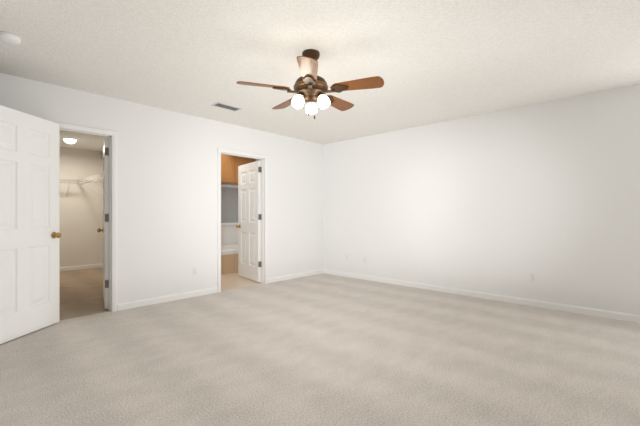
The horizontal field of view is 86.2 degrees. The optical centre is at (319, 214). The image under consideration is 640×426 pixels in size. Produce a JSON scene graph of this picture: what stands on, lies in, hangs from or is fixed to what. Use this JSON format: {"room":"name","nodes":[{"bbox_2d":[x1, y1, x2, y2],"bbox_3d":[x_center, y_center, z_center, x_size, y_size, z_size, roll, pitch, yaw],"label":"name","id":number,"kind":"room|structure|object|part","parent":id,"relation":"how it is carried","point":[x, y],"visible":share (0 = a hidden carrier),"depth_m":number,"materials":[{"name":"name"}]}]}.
{"room":"empty bedroom","nodes":[
{"label":"empty bedroom","id":0,"kind":"room"},
{"bbox_2d":[59,147,102,266],"bbox_3d":[-3.963,-0.118,5.231,3.900,2.440,2.240,0,0,43],"label":"wall","id":1,"kind":"structure","parent":0,"point":[81,211],"depth_m":6.93,"materials":[{"name":"paint"}]},
{"bbox_2d":[59,264,102,270],"bbox_3d":[-3.920,1.063,5.190,3.780,0.078,2.000,0,0,43],"label":"baseboard","id":2,"kind":"structure","parent":1,"relation":"attached to","point":[91,265],"depth_m":6.94,"materials":[{"name":"white paint"}]},
{"bbox_2d":[59,173,102,196],"bbox_3d":[-4.244,-0.528,5.499,2.880,0.328,1.990,0,0,43],"label":"shelf rail","id":3,"kind":"object","parent":1,"relation":"attached to","point":[85,179],"visible":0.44,"depth_m":6.59,"materials":[{"name":"white metal"}]},
{"bbox_2d":[59,130,107,150],"bbox_3d":[-3.108,-1.378,6.142,3.900,0.080,4.740,0,0,43],"label":"ceiling","id":4,"kind":"structure","parent":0,"point":[84,141],"depth_m":6.22,"materials":[{"name":"white paint"}]},
{"bbox_2d":[62,137,76,143],"bbox_3d":[-4.384,-1.294,5.996,0.210,0.089,0.210,0,0,43],"label":"closet light","id":5,"kind":"object","parent":4,"relation":"attached to","point":[68,140],"visible":1,"depth_m":5.94,"materials":[{"name":"white glass"}]},
{"bbox_2d":[0,73,322,303],"bbox_3d":[-1.889,-0.118,4.504,0.120,2.440,5.820,0,0,43],"label":"wall","id":6,"kind":"structure","parent":0,"point":[167,159],"depth_m":4.45,"materials":[{"name":"paint"}]},
{"bbox_2d":[0,105,60,343],"bbox_3d":[-2.704,0.081,3.094,0.167,2.018,0.812,0,0,3],"label":"entry door","id":7,"kind":"structure","parent":6,"relation":"in","point":[30,235],"depth_m":3.15,"materials":[{"name":"white paint"}]},
{"bbox_3d":[-2.684,0.202,3.447,0.167,0.066,0.105,0,0,3],"label":"knob","id":8,"kind":"part","parent":7,"relation":"part of","materials":[{"name":"gold metal"}]},
{"bbox_2d":[51,121,116,311],"bbox_3d":[-2.676,0.072,3.665,0.156,2.060,0.860,0,0,43],"label":"trim","id":9,"kind":"structure","parent":6,"relation":"attached to","point":[112,135],"depth_m":3.91,"materials":[{"name":"white paint"}]},
{"bbox_2d":[97,139,107,308],"bbox_3d":[-2.692,0.103,4.291,0.167,1.973,0.756,0,0,-34],"label":"closet door","id":10,"kind":"structure","parent":6,"relation":"in","point":[104,229],"depth_m":3.98,"materials":[{"name":"white paint"}]},
{"bbox_2d":[105,148,108,287],"bbox_3d":[-2.475,0.029,3.977,0.045,1.637,0.013,0,0,-34],"label":"closet door hinge","id":11,"kind":"object","parent":10,"relation":"attached to","point":[106,149],"depth_m":3.98,"materials":[{"name":"grey metal"}]},
{"bbox_2d":[193,266,197,274],"bbox_3d":[-1.689,0.757,4.624,0.007,0.115,0.070,0,0,43],"label":"outlet","id":12,"kind":"object","parent":6,"relation":"attached to","point":[195,269],"visible":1,"depth_m":4.63,"materials":[{"name":"white plastic"}]},
{"bbox_2d":[217,148,267,291],"bbox_3d":[-1.198,0.072,5.240,0.156,2.060,0.900,0,0,43],"label":"door frame","id":13,"kind":"structure","parent":6,"relation":"attached to","point":[263,158],"depth_m":5.48,"materials":[{"name":"white paint"}]},
{"bbox_2d":[236,161,259,281],"bbox_3d":[-1.228,0.103,5.883,0.167,1.973,0.796,0,0,-37],"label":"bathroom door","id":14,"kind":"structure","parent":6,"relation":"in","point":[248,226],"depth_m":5.83,"materials":[{"name":"white paint"}]},
{"bbox_2d":[258,167,260,266],"bbox_3d":[-0.982,0.029,5.566,0.045,1.637,0.013,0,0,-37],"label":"bath door hinge","id":15,"kind":"object","parent":14,"relation":"attached to","point":[259,168],"depth_m":5.57,"materials":[{"name":"grey metal"}]},
{"bbox_2d":[221,159,259,244],"bbox_3d":[-1.721,-0.118,6.377,2.200,2.440,2.500,0,0,43],"label":"wall","id":16,"kind":"structure","parent":0,"point":[229,233],"depth_m":7.52,"materials":[{"name":"paint"}]},
{"bbox_2d":[221,184,237,224],"bbox_3d":[-2.300,-0.218,7.167,0.026,0.880,1.800,0,0,43],"label":"mirror","id":17,"kind":"object","parent":16,"relation":"attached to","point":[229,193],"depth_m":7.51,"materials":[{"name":"grey mirror"}]},
{"bbox_2d":[221,154,254,184],"bbox_3d":[-2.278,-0.996,6.961,0.340,0.645,2.130,0,0,43],"label":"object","id":18,"kind":"structure","parent":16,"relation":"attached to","point":[229,163],"depth_m":7.17,"materials":[{"name":"brown wood"}]},
{"bbox_2d":[221,272,262,290],"bbox_3d":[-1.689,1.132,6.346,2.290,0.060,2.500,0,0,43],"label":"floor","id":19,"kind":"structure","parent":0,"point":[232,280],"depth_m":5.58,"materials":[{"name":"beige tile"}]},
{"bbox_2d":[221,244,237,274],"bbox_3d":[-2.033,0.875,6.779,0.945,0.455,2.000,0,0,43],"label":"tub","id":20,"kind":"object","parent":19,"relation":"on","point":[229,253],"visible":0.13,"depth_m":6.46,"materials":[{"name":"ceramic"}]},
{"bbox_2d":[0,267,639,425],"bbox_3d":[-1.043,1.132,3.710,10.240,0.060,5.820,0,0,43],"label":"floor","id":21,"kind":"structure","parent":0,"point":[323,349],"depth_m":2.57,"materials":[{"name":"beige carpet"}]},
{"bbox_2d":[0,0,639,144],"bbox_3d":[0.378,-1.378,2.375,6.340,0.080,5.820,0,0,43],"label":"ceiling","id":22,"kind":"structure","parent":0,"point":[437,61],"depth_m":2.78,"materials":[{"name":"paint"}]},
{"bbox_2d":[0,31,20,44],"bbox_3d":[-2.330,-1.319,2.558,0.140,0.039,0.140,0,0,43],"label":"smoke detector","id":23,"kind":"object","parent":22,"relation":"attached to","point":[6,37],"visible":1,"depth_m":2.54,"materials":[{"name":"white paint"}]},
{"bbox_2d":[211,102,240,110],"bbox_3d":[-1.152,-1.336,4.237,0.160,0.004,0.340,0,0,43],"label":"ceiling vent","id":24,"kind":"object","parent":22,"relation":"in","point":[220,105],"visible":1,"depth_m":4.21,"materials":[{"name":"white metal"}]},
{"bbox_2d":[236,49,383,118],"bbox_3d":[-0.077,-1.062,2.782,1.151,0.552,1.110,0,0,0],"label":"fan","id":25,"kind":"object","parent":22,"relation":"hanging from","point":[310,88],"visible":1,"depth_m":2.73,"materials":[{"name":"brown wood"}]},
{"bbox_3d":[-0.075,-0.918,2.858,0.312,0.109,0.284,0,0,0],"label":"shade glass","id":26,"kind":"part","parent":25,"relation":"part of","materials":[{"name":"white glass"}]},
{"bbox_2d":[323,84,639,314],"bbox_3d":[2.373,-0.118,4.411,6.220,2.440,0.120,0,0,43],"label":"wall","id":27,"kind":"structure","parent":0,"point":[487,202],"depth_m":4.36,"materials":[{"name":"paint"}]},
{"bbox_2d":[117,269,639,322],"bbox_3d":[0.378,1.063,2.375,6.100,0.078,5.580,0,0,43],"label":"baseboard","id":28,"kind":"structure","parent":27,"relation":"attached to","point":[536,303],"depth_m":4.42,"materials":[{"name":"white paint"}]},
{"bbox_2d":[530,273,535,282],"bbox_3d":[2.574,0.757,4.136,0.070,0.115,0.007,0,0,43],"label":"outlet","id":29,"kind":"object","parent":27,"relation":"attached to","point":[532,275],"visible":1,"depth_m":4.13,"materials":[{"name":"white plastic"}]}
]}

